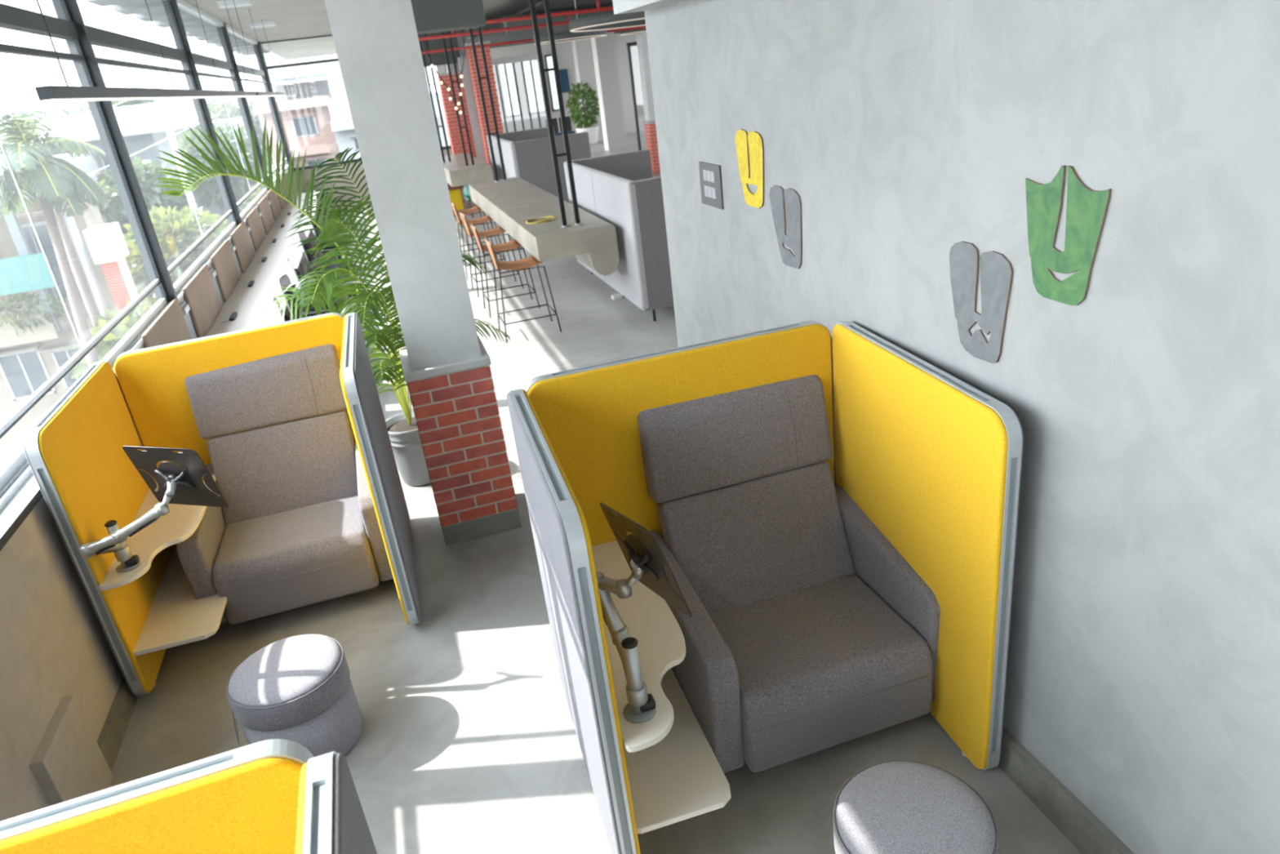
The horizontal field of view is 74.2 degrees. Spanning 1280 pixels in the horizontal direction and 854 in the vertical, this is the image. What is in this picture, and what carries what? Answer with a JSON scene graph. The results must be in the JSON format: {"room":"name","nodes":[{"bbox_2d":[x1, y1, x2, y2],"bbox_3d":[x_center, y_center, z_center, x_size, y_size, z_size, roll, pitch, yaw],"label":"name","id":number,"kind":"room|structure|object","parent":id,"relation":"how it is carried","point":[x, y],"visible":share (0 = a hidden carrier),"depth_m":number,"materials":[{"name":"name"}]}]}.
{"room":"office lounge","nodes":[
{"label":"office lounge","id":0,"kind":"room"},
{"bbox_2d":[0,173,298,821],"bbox_3d":[-3.590,-0.110,6.685,0.230,1.415,32.100,-13,24,-14],"label":"wall","id":1,"kind":"structure","parent":0,"point":[54,644],"depth_m":3.47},
{"bbox_2d":[0,488,43,551],"bbox_3d":[-0.889,2.324,-1.459,0.018,0.034,14.320,-13,24,-14],"label":"trim","id":2,"kind":"structure","parent":1,"relation":"attached to","point":[4,539],"depth_m":3.48,"materials":[{"name":"grey"}]},
{"bbox_2d":[29,693,113,805],"bbox_3d":[-2.296,1.396,3.434,0.050,0.455,0.400,-13,24,-14],"label":"wall box","id":3,"kind":"object","parent":1,"relation":"attached to","point":[68,763],"visible":0.71,"depth_m":3.39,"materials":[{"name":"wood"}]},
{"bbox_2d":[97,675,137,771],"bbox_3d":[-0.753,3.325,-1.031,0.030,0.130,14.300,-13,24,-14],"label":"baseboard","id":4,"kind":"structure","parent":1,"relation":"attached to","point":[109,740],"depth_m":3.90,"materials":[{"name":"wood"}]},
{"bbox_2d":[0,0,291,511],"bbox_3d":[-3.844,-1.996,5.801,0.145,2.750,32.000,-13,24,-14],"label":"window","id":5,"kind":"structure","parent":1,"relation":"in","point":[69,26],"depth_m":6.71,"materials":[{"name":"grey"}]},
{"bbox_2d":[0,168,291,537],"bbox_3d":[-3.651,-0.745,6.358,0.242,0.015,32.000,-13,24,-14],"label":"trim","id":6,"kind":"structure","parent":1,"relation":"attached to","point":[16,504],"depth_m":3.60,"materials":[{"name":"grey"}]},
{"bbox_2d":[182,0,542,60],"bbox_3d":[1.822,-6.986,11.836,15.950,0.270,43.200,-13,24,-14],"label":"ceiling","id":7,"kind":"structure","parent":0,"point":[293,19],"depth_m":16.38,"materials":[{"name":"paint"}]},
{"bbox_2d":[35,0,256,102],"bbox_3d":[-3.721,-3.307,6.842,0.055,1.215,8.110,-13,24,-14],"label":"linear pendant light","id":8,"kind":"object","parent":7,"relation":"hanging from","point":[48,93],"visible":1,"depth_m":4.54,"materials":[{"name":"grey"}]},
{"bbox_2d":[40,95,256,102],"bbox_3d":[-3.653,-2.757,7.082,0.051,0.008,8.102,-13,24,-14],"label":"diffuser","id":9,"kind":"object","parent":8,"relation":"attached to","point":[43,98],"depth_m":4.39,"materials":[{"name":"white"}]},
{"bbox_2d":[86,0,270,56],"bbox_3d":[-5.121,-3.989,7.166,0.680,0.150,36.580,-13,24,-14],"label":"canopy","id":10,"kind":"object","parent":7,"relation":"attached to","point":[193,24],"visible":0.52,"depth_m":12.89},
{"bbox_2d":[421,26,645,54],"bbox_3d":[0.012,-8.517,18.056,9.800,0.050,0.050,-13,24,-14],"label":"pipe","id":11,"kind":"object","parent":7,"relation":"hanging from","point":[638,27],"visible":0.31,"depth_m":17.34,"materials":[{"name":"metal"}]},
{"bbox_2d":[485,0,613,24],"bbox_3d":[0.869,-5.872,11.501,8.400,0.137,0.042,-13,24,-14],"label":"pipe","id":12,"kind":"object","parent":7,"relation":"hanging from","point":[597,9],"visible":0.41,"depth_m":11.02,"materials":[{"name":"metal"}]},
{"bbox_2d":[533,30,607,44],"bbox_3d":[-1.433,-8.048,17.077,1.500,0.450,1.500,-13,24,-14],"label":"ring pendant light","id":13,"kind":"object","parent":7,"relation":"hanging from","point":[566,36],"visible":0.74,"depth_m":16.58,"materials":[{"name":"grey"}]},
{"bbox_2d":[533,35,607,44],"bbox_3d":[-1.408,-7.849,17.164,1.492,0.012,1.492,-13,24,-14],"label":"diffuser","id":14,"kind":"object","parent":13,"relation":"attached to","point":[568,37],"depth_m":16.63,"materials":[{"name":"beige"}]},
{"bbox_2d":[568,1,645,32],"bbox_3d":[0.270,-6.258,12.499,2.700,0.470,2.700,-13,24,-14],"label":"ring pendant light","id":15,"kind":"object","parent":7,"relation":"hanging from","point":[607,21],"visible":0.47,"depth_m":11.85,"materials":[{"name":"grey"}]},
{"bbox_2d":[569,17,645,32],"bbox_3d":[0.296,-6.049,12.590,2.692,0.012,2.692,-13,24,-14],"label":"diffuser","id":16,"kind":"object","parent":15,"relation":"attached to","point":[587,27],"depth_m":12.34,"materials":[{"name":"beige"}]},
{"bbox_2d":[293,148,452,213],"bbox_3d":[-6.493,-6.222,21.379,4.280,1.060,0.200,-13,24,-14],"label":"wall","id":17,"kind":"structure","parent":0,"point":[307,172],"depth_m":21.02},
{"bbox_2d":[259,34,451,171],"bbox_3d":[-6.694,-7.986,20.533,4.280,2.870,0.150,-13,24,-14],"label":"window","id":18,"kind":"structure","parent":17,"relation":"in","point":[330,60],"depth_m":19.91,"materials":[{"name":"grey"}]},
{"bbox_2d":[324,0,521,546],"bbox_3d":[-1.267,-1.194,4.707,0.492,3.930,0.502,-13,24,-14],"label":"column","id":19,"kind":"structure","parent":0,"point":[446,364],"depth_m":4.63,"materials":[{"name":"paint"}]},
{"bbox_2d":[418,31,460,66],"bbox_3d":[-5.692,-8.950,20.015,2.700,0.930,0.600,-13,24,-14],"label":"window","id":20,"kind":"structure","parent":0,"point":[437,59],"depth_m":20.03,"materials":[{"name":"grey"}]},
{"bbox_2d":[410,0,486,35],"bbox_3d":[-2.128,-4.684,9.041,0.750,0.810,0.600,-13,24,-14],"label":"beam","id":21,"kind":"structure","parent":0,"point":[431,16],"depth_m":8.89,"materials":[{"name":"grey"}]},
{"bbox_2d":[457,57,485,162],"bbox_3d":[-4.016,-7.292,20.556,0.200,3.100,0.200,-13,24,-14],"label":"trim","id":22,"kind":"structure","parent":0,"point":[466,79],"depth_m":20.31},
{"bbox_2d":[435,33,644,137],"bbox_3d":[-1.934,-12.864,32.134,11.000,3.600,0.200,-13,24,-14],"label":"wall","id":23,"kind":"structure","parent":0,"point":[564,51],"depth_m":31.81,"materials":[{"name":"grey paint"}]},
{"bbox_2d":[497,62,520,118],"bbox_3d":[-4.821,-12.445,31.178,0.600,1.950,0.060,-13,24,-14],"label":"window","id":24,"kind":"structure","parent":23,"relation":"in","point":[500,68],"depth_m":31.18,"materials":[{"name":"grey"}]},
{"bbox_2d":[520,60,545,115],"bbox_3d":[-3.969,-12.643,31.388,0.700,1.950,0.060,-13,24,-14],"label":"window","id":25,"kind":"structure","parent":23,"relation":"in","point":[526,67],"depth_m":31.40,"materials":[{"name":"grey"}]},
{"bbox_2d":[466,0,619,48],"bbox_3d":[0.921,-10.858,22.230,10.700,0.050,20.500,-13,24,-14],"label":"trim","id":26,"kind":"structure","parent":23,"relation":"attached to","point":[555,5],"depth_m":18.14,"materials":[{"name":"black"}]},
{"bbox_2d":[417,15,570,40],"bbox_3d":[0.582,-7.090,14.304,9.100,0.155,0.048,-13,24,-14],"label":"pipe","id":27,"kind":"object","parent":26,"relation":"hanging from","point":[475,33],"visible":0.34,"depth_m":13.58,"materials":[{"name":"metal"}]},
{"bbox_2d":[544,54,559,111],"bbox_3d":[-3.211,-12.819,31.575,0.400,1.950,0.060,-13,24,-14],"label":"window","id":28,"kind":"structure","parent":23,"relation":"in","point":[548,63],"depth_m":31.55,"materials":[{"name":"grey"}]},
{"bbox_2d":[502,4,613,35],"bbox_3d":[1.970,-8.113,16.061,9.200,0.300,0.300,-13,24,-14],"label":"air duct","id":29,"kind":"object","parent":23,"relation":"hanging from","point":[563,18],"visible":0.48,"depth_m":15.08,"materials":[{"name":"grey"}]},
{"bbox_2d":[571,38,602,141],"bbox_3d":[-1.917,-12.196,30.657,0.550,3.550,0.500,-13,24,-14],"label":"trim","id":30,"kind":"structure","parent":0,"point":[582,53],"depth_m":30.15,"materials":[{"name":"grey paint"}]},
{"bbox_2d":[109,130,1081,853],"bbox_3d":[2.268,-3.203,13.586,15.950,0.250,43.000,-13,24,-14],"label":"floor","id":31,"kind":"structure","parent":0,"point":[468,742],"depth_m":3.92,"materials":[{"name":"concrete"}]},
{"bbox_2d":[0,738,377,853],"bbox_3d":[-0.967,1.616,1.280,1.395,1.460,1.288,-13,24,-14],"label":"booth","id":32,"kind":"object","parent":31,"relation":"on","point":[271,796],"visible":1,"depth_m":1.60,"materials":[{"name":"yellow fabric"}]},
{"bbox_2d":[23,312,421,696],"bbox_3d":[-2.062,0.332,4.569,1.406,1.440,1.362,-13,24,-14],"label":"booth","id":33,"kind":"object","parent":31,"relation":"on","point":[77,460],"visible":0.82,"depth_m":4.30,"materials":[{"name":"yellow fabric"}]},
{"bbox_2d":[77,445,229,573],"bbox_3d":[-2.163,0.398,3.668,0.738,0.658,0.288,1,25,18],"label":"monitor arm","id":34,"kind":"object","parent":33,"relation":"on","point":[178,485],"visible":1,"depth_m":3.64,"materials":[{"name":"grey"}]},
{"bbox_2d":[122,445,229,507],"bbox_3d":[-1.988,0.215,3.632,0.386,0.336,0.090,0,24,16],"label":"monitor","id":35,"kind":"object","parent":34,"relation":"on","point":[178,485],"depth_m":3.61,"materials":[{"name":"grey metal"}]},
{"bbox_2d":[98,473,215,591],"bbox_3d":[-2.470,0.486,4.413,0.368,0.024,1.221,-13,24,-14],"label":"countertop","id":36,"kind":"structure","parent":33,"relation":"on","point":[175,526],"depth_m":4.24,"materials":[{"name":"beige laminate"}]},
{"bbox_2d":[133,543,226,655],"bbox_3d":[-2.411,0.840,4.593,0.410,0.024,1.185,-13,24,-14],"label":"shelf","id":37,"kind":"object","parent":33,"relation":"attached to","point":[173,616],"depth_m":4.28,"materials":[{"name":"beige laminate"}]},
{"bbox_2d":[204,191,325,337],"bbox_3d":[-5.034,-2.198,12.106,0.675,0.750,14.950,-13,24,-14],"label":"counter","id":38,"kind":"object","parent":31,"relation":"on","point":[244,301],"visible":0.2,"depth_m":10.14,"materials":[{"name":"white laminate"}]},
{"bbox_2d":[141,297,191,348],"bbox_3d":[-3.649,-0.642,6.585,0.030,0.473,1.230,-13,24,-14],"label":"screen","id":39,"kind":"object","parent":38,"relation":"on","point":[170,326],"visible":0.49,"depth_m":6.59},
{"bbox_2d":[182,263,221,337],"bbox_3d":[-4.129,-1.200,8.006,0.030,0.473,1.230,-13,24,-14],"label":"screen","id":40,"kind":"object","parent":38,"relation":"on","point":[200,293],"visible":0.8,"depth_m":7.89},
{"bbox_2d":[209,239,239,301],"bbox_3d":[-4.609,-1.759,9.426,0.030,0.473,1.230,-13,24,-14],"label":"screen","id":41,"kind":"object","parent":38,"relation":"on","point":[223,261],"visible":1,"depth_m":9.30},
{"bbox_2d":[230,221,253,273],"bbox_3d":[-5.088,-2.317,10.847,0.030,0.473,1.230,-13,24,-14],"label":"screen","id":42,"kind":"object","parent":38,"relation":"on","point":[240,239],"visible":1,"depth_m":10.72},
{"bbox_2d":[244,207,265,251],"bbox_3d":[-5.568,-2.875,12.268,0.030,0.473,1.230,-13,24,-14],"label":"screen","id":43,"kind":"object","parent":38,"relation":"on","point":[253,221],"visible":1,"depth_m":12.13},
{"bbox_2d":[257,195,274,235],"bbox_3d":[-6.048,-3.434,13.688,0.030,0.473,1.230,-13,24,-14],"label":"screen","id":44,"kind":"object","parent":38,"relation":"on","point":[267,220],"visible":1,"depth_m":13.55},
{"bbox_2d":[176,343,393,623],"bbox_3d":[-2.001,0.321,4.777,1.020,1.282,0.985,-13,24,-14],"label":"armchair","id":45,"kind":"object","parent":31,"relation":"on","point":[300,526],"visible":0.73,"depth_m":4.85,"materials":[{"name":"grey fabric"}]},
{"bbox_2d":[226,634,363,757],"bbox_3d":[-1.500,1.201,3.682,0.500,0.432,0.480,-13,24,-14],"label":"ottoman","id":46,"kind":"object","parent":31,"relation":"on","point":[299,689],"visible":0.89,"depth_m":3.53,"materials":[{"name":"grey fabric"}]},
{"bbox_2d":[228,634,341,706],"bbox_3d":[-1.513,1.019,3.606,0.462,0.036,0.462,-13,24,-14],"label":"cushion","id":47,"kind":"object","parent":46,"relation":"on","point":[288,672],"depth_m":3.55,"materials":[{"name":"grey fabric"}]},
{"bbox_2d":[276,273,344,319],"bbox_3d":[-3.245,-1.077,8.676,0.628,1.020,0.650,-11,24,-8],"label":"office chair","id":48,"kind":"object","parent":31,"relation":"on","point":[283,280],"visible":0.22,"depth_m":8.44,"materials":[{"name":"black plastic"}]},
{"bbox_2d":[284,257,350,312],"bbox_3d":[-3.559,-1.442,9.604,0.628,1.020,0.650,-17,25,-21],"label":"office chair","id":49,"kind":"object","parent":31,"relation":"on","point":[293,271],"visible":0.22,"depth_m":9.28,"materials":[{"name":"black plastic"}]},
{"bbox_2d":[296,229,362,299],"bbox_3d":[-4.190,-2.176,11.473,0.628,1.020,0.650,-11,24,-8],"label":"office chair","id":50,"kind":"object","parent":31,"relation":"on","point":[302,236],"visible":0.34,"depth_m":11.33,"materials":[{"name":"black plastic"}]},
{"bbox_2d":[155,117,511,486],"bbox_3d":[-1.751,-0.788,5.642,1.173,2.559,1.797,8,28,31],"label":"potted palm","id":51,"kind":"object","parent":31,"relation":"on","point":[402,428],"visible":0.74,"depth_m":5.31,"materials":[{"name":"green plant"}]},
{"bbox_2d":[385,410,431,486],"bbox_3d":[-1.598,0.167,6.059,0.400,0.455,0.400,-13,24,-14],"label":"pot","id":52,"kind":"object","parent":51,"relation":"attached to","point":[403,433],"depth_m":5.93,"materials":[{"name":"ceramic"}]},
{"bbox_2d":[447,182,463,210],"bbox_3d":[-4.526,-5.081,18.775,1.530,0.600,0.800,-13,24,-14],"label":"bench","id":53,"kind":"object","parent":31,"relation":"on","point":[455,193],"visible":0.2,"depth_m":18.60,"materials":[{"name":"yellow fabric"}]},
{"bbox_2d":[437,71,476,193],"bbox_3d":[-4.370,-7.116,20.619,0.580,2.810,0.460,-13,24,-14],"label":"brick pier","id":54,"kind":"object","parent":31,"relation":"on","point":[450,112],"visible":0.57,"depth_m":20.27,"materials":[{"name":"red"}]},
{"bbox_2d":[441,152,493,204],"bbox_3d":[-3.778,-5.173,18.203,0.820,1.050,3.800,-13,24,-14],"label":"table","id":55,"kind":"object","parent":31,"relation":"on","point":[457,174],"visible":0.58,"depth_m":16.43,"materials":[{"name":"concrete"}]},
{"bbox_2d":[417,34,452,163],"bbox_3d":[-4.268,-6.943,17.455,0.201,2.880,0.081,-13,24,-14],"label":"pole","id":56,"kind":"object","parent":55,"relation":"on","point":[419,35],"visible":0.86,"depth_m":17.53,"materials":[{"name":"black metal"}]},
{"bbox_2d":[440,31,475,166],"bbox_3d":[-3.504,-6.450,16.104,0.201,2.880,0.081,-13,24,-14],"label":"pole","id":57,"kind":"object","parent":55,"relation":"on","point":[448,32],"visible":0.88,"depth_m":16.17,"materials":[{"name":"black metal"}]},
{"bbox_2d":[450,200,508,279],"bbox_3d":[-2.314,-2.733,12.166,0.615,1.061,0.503,-13,24,-14],"label":"bar stool","id":58,"kind":"object","parent":31,"relation":"on","point":[486,219],"visible":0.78,"depth_m":12.07,"materials":[{"name":"beige leather"}]},
{"bbox_2d":[464,40,503,176],"bbox_3d":[-3.573,-7.328,20.185,0.540,3.360,0.560,-13,24,-14],"label":"brick pier","id":59,"kind":"object","parent":31,"relation":"on","point":[470,57],"visible":0.52,"depth_m":19.75,"materials":[{"name":"red"}]},
{"bbox_2d":[459,210,523,297],"bbox_3d":[-1.970,-2.332,11.146,0.615,1.061,0.503,-14,24,-15],"label":"bar stool","id":60,"kind":"object","parent":31,"relation":"on","point":[491,233],"visible":0.9,"depth_m":11.06,"materials":[{"name":"beige leather"}]},
{"bbox_2d":[470,222,540,317],"bbox_3d":[-1.625,-1.931,10.124,0.615,1.061,0.503,-13,24,-14],"label":"bar stool","id":61,"kind":"object","parent":31,"relation":"on","point":[503,247],"visible":0.91,"depth_m":10.05,"materials":[{"name":"beige leather"}]},
{"bbox_2d":[491,53,541,133],"bbox_3d":[-3.030,-7.872,21.731,1.370,3.000,0.100,-13,24,-14],"label":"window","id":62,"kind":"structure","parent":31,"relation":"on","point":[521,59],"depth_m":21.34,"materials":[{"name":"grey"}]},
{"bbox_2d":[484,236,561,342],"bbox_3d":[-1.270,-1.532,9.106,0.615,1.061,0.503,-13,24,-14],"label":"bar stool","id":63,"kind":"object","parent":31,"relation":"on","point":[521,264],"visible":1,"depth_m":9.03,"materials":[{"name":"wood"}]},
{"bbox_2d":[486,126,591,202],"bbox_3d":[-2.016,-5.097,16.970,1.452,1.490,3.100,-13,24,-14],"label":"partition","id":64,"kind":"object","parent":31,"relation":"on","point":[526,154],"visible":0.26,"depth_m":15.50,"materials":[{"name":"grey fabric"}]},
{"bbox_2d":[468,177,618,275],"bbox_3d":[-1.471,-2.571,11.530,0.850,1.078,5.750,-13,24,-14],"label":"table","id":65,"kind":"object","parent":31,"relation":"on","point":[510,202],"depth_m":9.46,"materials":[{"name":"concrete"}]},
{"bbox_2d":[469,26,507,182],"bbox_3d":[-2.404,-5.283,13.105,0.211,2.880,0.081,-13,24,-14],"label":"pole","id":66,"kind":"object","parent":65,"relation":"on","point":[496,133],"visible":0.89,"depth_m":13.19,"materials":[{"name":"black metal"}]},
{"bbox_2d":[528,0,581,227],"bbox_3d":[-0.899,-3.476,8.523,0.226,2.880,0.081,-13,24,-14],"label":"pole","id":67,"kind":"object","parent":65,"relation":"on","point":[567,153],"visible":1,"depth_m":8.62,"materials":[{"name":"black metal"}]},
{"bbox_2d":[564,80,600,145],"bbox_3d":[-1.928,-11.000,29.692,1.316,2.139,1.272,-13,24,-14],"label":"potted plant","id":68,"kind":"object","parent":31,"relation":"on","point":[593,131],"visible":0.98,"depth_m":29.53,"materials":[{"name":"green plant"}]},
{"bbox_2d":[563,149,673,321],"bbox_3d":[0.072,-2.390,10.151,1.172,1.490,2.950,-13,24,-14],"label":"partition","id":69,"kind":"object","parent":31,"relation":"on","point":[620,190],"visible":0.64,"depth_m":8.95,"materials":[{"name":"grey fabric"}]},
{"bbox_2d":[626,41,641,150],"bbox_3d":[0.459,-9.733,24.946,1.400,3.050,0.105,-13,24,-14],"label":"door","id":70,"kind":"structure","parent":31,"relation":"on","point":[628,45],"depth_m":24.70,"materials":[{"name":"black metal"}]},
{"bbox_2d":[642,120,660,173],"bbox_3d":[0.386,-6.841,20.643,0.400,1.210,0.460,-13,24,-14],"label":"brick pier","id":71,"kind":"object","parent":31,"relation":"on","point":[650,126],"visible":0.62,"depth_m":20.48,"materials":[{"name":"red"}]},
{"bbox_2d":[635,31,655,120],"bbox_3d":[0.186,-8.469,19.964,0.300,2.340,0.350,-13,24,-14],"label":"column","id":72,"kind":"structure","parent":71,"relation":"on","point":[642,40],"depth_m":19.92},
{"bbox_2d":[506,320,1023,853],"bbox_3d":[0.415,0.567,3.257,1.523,1.490,1.294,-13,24,-14],"label":"booth","id":73,"kind":"object","parent":31,"relation":"on","point":[931,458],"visible":0.77,"depth_m":3.10,"materials":[{"name":"yellow fabric"}]},
{"bbox_2d":[591,540,685,752],"bbox_3d":[-0.048,0.739,3.140,0.356,0.024,1.191,-13,24,-14],"label":"countertop","id":74,"kind":"structure","parent":73,"relation":"on","point":[648,619],"depth_m":3.00,"materials":[{"name":"beige laminate"}]},
{"bbox_2d":[595,502,692,723],"bbox_3d":[-0.023,0.571,2.636,0.202,0.675,0.401,-18,26,-24],"label":"monitor arm","id":75,"kind":"object","parent":73,"relation":"on","point":[646,565],"visible":0.96,"depth_m":2.63,"materials":[{"name":"grey"}]},
{"bbox_2d":[600,502,692,617],"bbox_3d":[0.013,0.402,2.596,0.075,0.343,0.401,-18,26,-24],"label":"tray","id":76,"kind":"object","parent":75,"relation":"on","point":[646,565],"depth_m":2.57,"materials":[{"name":"grey metal"}]},
{"bbox_2d":[622,667,731,833],"bbox_3d":[-0.007,1.094,3.319,0.384,0.024,1.145,-13,24,-14],"label":"shelf","id":77,"kind":"object","parent":73,"relation":"attached to","point":[679,777],"depth_m":2.96,"materials":[{"name":"beige laminate"}]},
{"bbox_2d":[637,374,940,773],"bbox_3d":[0.581,0.570,3.466,1.020,1.282,0.985,-13,24,-14],"label":"armchair","id":78,"kind":"object","parent":31,"relation":"on","point":[807,632],"visible":0.85,"depth_m":3.51,"materials":[{"name":"grey fabric"}]},
{"bbox_2d":[832,760,999,853],"bbox_3d":[0.842,1.363,2.641,0.500,0.432,0.480,-9,23,-4],"label":"ottoman","id":79,"kind":"object","parent":31,"relation":"on","point":[892,806],"visible":1,"depth_m":2.56,"materials":[{"name":"grey fabric"}]},
{"bbox_2d":[591,29,627,151],"bbox_3d":[-0.981,-10.697,26.945,0.630,3.550,0.500,-13,24,-14],"label":"column","id":80,"kind":"structure","parent":0,"point":[604,48],"depth_m":26.76,"materials":[{"name":"grey paint"}]},
{"bbox_2d":[644,0,1279,853],"bbox_3d":[2.420,0.766,-0.852,0.250,3.930,14.500,-13,24,-14],"label":"wall","id":81,"kind":"structure","parent":0,"point":[1143,673],"depth_m":2.48,"materials":[{"name":"paint"}]},
{"bbox_2d":[612,0,683,14],"bbox_3d":[2.048,-0.483,-1.481,0.200,1.070,14.480,-13,24,-14],"label":"trim","id":82,"kind":"structure","parent":81,"relation":"attached to","point":[620,6],"depth_m":4.82,"materials":[{"name":"paint"}]},
{"bbox_2d":[698,161,724,209],"bbox_3d":[0.407,-1.358,4.750,0.018,0.238,0.331,-13,24,-14],"label":"switch plate","id":83,"kind":"object","parent":81,"relation":"attached to","point":[710,175],"visible":1,"depth_m":4.74,"materials":[{"name":"grey"}]},
{"bbox_2d":[734,128,764,208],"bbox_3d":[0.552,-1.290,4.232,0.008,0.372,0.324,-13,24,-14],"label":"plaque","id":84,"kind":"object","parent":81,"relation":"attached to","point":[753,142],"visible":1,"depth_m":4.21,"materials":[{"name":"paint"}]},
{"bbox_2d":[768,185,802,268],"bbox_3d":[0.690,-0.944,3.999,0.008,0.370,0.319,-13,24,-14],"label":"plaque","id":85,"kind":"object","parent":81,"relation":"attached to","point":[779,197],"visible":1,"depth_m":3.97,"materials":[{"name":"paint"}]},
{"bbox_2d":[949,240,1013,363],"bbox_3d":[1.113,-0.409,2.788,0.008,0.378,0.306,-13,24,-14],"label":"wall mask decoration","id":86,"kind":"object","parent":81,"relation":"attached to","point":[996,270],"visible":1,"depth_m":2.77,"materials":[{"name":"paint"}]},
{"bbox_2d":[997,726,1134,853],"bbox_3d":[2.492,2.519,-0.128,0.045,0.146,14.520,-13,24,-14],"label":"baseboard","id":87,"kind":"structure","parent":81,"relation":"attached to","point":[1087,833],"depth_m":2.93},
{"bbox_2d":[1025,165,1111,305],"bbox_3d":[1.184,-0.538,2.377,0.008,0.379,0.307,-13,24,-14],"label":"wall mask decoration","id":88,"kind":"object","parent":81,"relation":"attached to","point":[1086,208],"visible":1,"depth_m":2.37,"materials":[{"name":"paint"}]},
{"label":"outside","id":89,"kind":"structure","parent":0,"visible":0},
{"bbox_3d":[-53.964,-13.248,77.934,180.000,0.200,220.000,-13,24,-14],"label":"ground","id":90,"kind":"structure","parent":89,"visible":0},
{"bbox_2d":[0,151,100,183],"bbox_3d":[-27.038,-6.584,40.090,4.400,11.550,6.000,-13,24,-14],"label":"building","id":91,"kind":"structure","parent":90,"relation":"on","point":[88,165],"depth_m":39.47,"materials":[{"name":"grey"}]},
{"bbox_2d":[0,106,109,367],"bbox_3d":[-14.746,-1.818,23.514,3.286,13.269,3.260,13,31,39],"label":"coconut palm","id":92,"kind":"object","parent":90,"relation":"on","point":[48,172],"visible":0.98,"depth_m":21.29,"materials":[{"name":"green plant"}]},
{"bbox_2d":[15,201,98,328],"bbox_3d":[-15.933,-1.405,25.828,1.800,10.901,0.260,-13,24,-14],"label":"utility pole","id":93,"kind":"object","parent":90,"relation":"on","point":[74,264],"visible":0.22,"depth_m":24.35,"materials":[{"name":"grey concrete"}]},
{"bbox_2d":[0,174,119,466],"bbox_3d":[-21.151,-1.361,26.906,9.500,11.150,4.988,-13,24,-14],"label":"building","id":94,"kind":"structure","parent":90,"relation":"on","point":[37,338],"depth_m":26.33,"materials":[{"name":"grey"}]},
{"bbox_2d":[68,296,156,379],"bbox_3d":[-14.276,-0.137,26.083,4.459,8.021,4.476,-13,24,-14],"label":"tree","id":95,"kind":"object","parent":90,"relation":"on","point":[113,337],"visible":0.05,"depth_m":24.19,"materials":[{"name":"green plant"}]},
{"bbox_2d":[96,179,130,234],"bbox_3d":[-21.236,-4.718,34.991,3.545,10.881,3.562,-13,24,-14],"label":"tree","id":96,"kind":"object","parent":90,"relation":"on","point":[115,211],"visible":0.18,"depth_m":33.05,"materials":[{"name":"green plant"}]},
{"bbox_2d":[100,257,142,325],"bbox_3d":[-15.574,-1.118,27.524,0.454,8.750,1.004,-13,24,-14],"label":"brick pier","id":97,"kind":"structure","parent":90,"relation":"on","point":[117,275],"depth_m":25.72,"materials":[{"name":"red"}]},
{"bbox_2d":[82,222,129,264],"bbox_3d":[-16.122,-5.561,25.595,0.700,1.000,1.200,-13,24,-14],"label":"parapet","id":98,"kind":"object","parent":97,"relation":"on","point":[106,242],"visible":1,"depth_m":25.15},
{"bbox_2d":[1,97,248,255],"bbox_3d":[-26.757,-11.083,47.990,10.200,13.420,11.000,-13,24,-14],"label":"building","id":99,"kind":"structure","parent":90,"relation":"on","point":[142,126],"depth_m":42.73,"materials":[{"name":"grey"}]},
{"bbox_2d":[96,155,190,216],"bbox_3d":[-22.808,-7.399,41.128,4.165,11.257,4.247,-13,24,-14],"label":"tree","id":100,"kind":"object","parent":90,"relation":"on","point":[146,175],"visible":0.39,"depth_m":38.89,"materials":[{"name":"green plant"}]},
{"bbox_2d":[129,75,197,209],"bbox_3d":[-19.311,-7.944,37.660,1.800,14.201,0.260,-13,24,-14],"label":"utility pole","id":101,"kind":"object","parent":90,"relation":"on","point":[155,80],"visible":0.38,"depth_m":35.57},
{"bbox_2d":[122,204,229,306],"bbox_3d":[-16.266,-3.459,31.980,4.941,9.847,4.938,-13,24,-14],"label":"tree","id":102,"kind":"object","parent":90,"relation":"on","point":[175,232],"visible":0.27,"depth_m":29.57,"materials":[{"name":"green plant"}]},
{"bbox_2d":[164,123,274,213],"bbox_3d":[-19.907,-9.010,42.694,4.902,12.291,4.770,-13,24,-14],"label":"tree","id":103,"kind":"object","parent":90,"relation":"on","point":[207,193],"visible":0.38,"depth_m":40.15,"materials":[{"name":"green plant"}]},
{"bbox_2d":[197,97,267,156],"bbox_3d":[-26.529,-15.414,57.675,6.270,13.585,6.251,-13,24,-14],"label":"tree","id":104,"kind":"object","parent":90,"relation":"on","point":[232,106],"visible":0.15,"depth_m":54.71,"materials":[{"name":"green plant"}]},
{"bbox_2d":[253,95,341,173],"bbox_3d":[-20.339,-14.306,54.466,4.000,12.700,11.100,-13,24,-14],"label":"building","id":105,"kind":"structure","parent":90,"relation":"on","point":[305,122],"depth_m":48.59,"materials":[{"name":"grey"}]},
{"bbox_2d":[271,73,342,102],"bbox_3d":[-20.360,-20.895,52.208,4.200,1.400,6.500,-13,24,-14],"label":"building","id":106,"kind":"structure","parent":105,"relation":"on","point":[297,87],"depth_m":50.51,"materials":[{"name":"grey"}]},
{"bbox_2d":[328,90,450,160],"bbox_3d":[-13.978,-13.517,51.462,6.500,12.200,10.800,-13,24,-14],"label":"building","id":107,"kind":"structure","parent":90,"relation":"on","point":[341,123],"depth_m":45.00,"materials":[{"name":"grey"}]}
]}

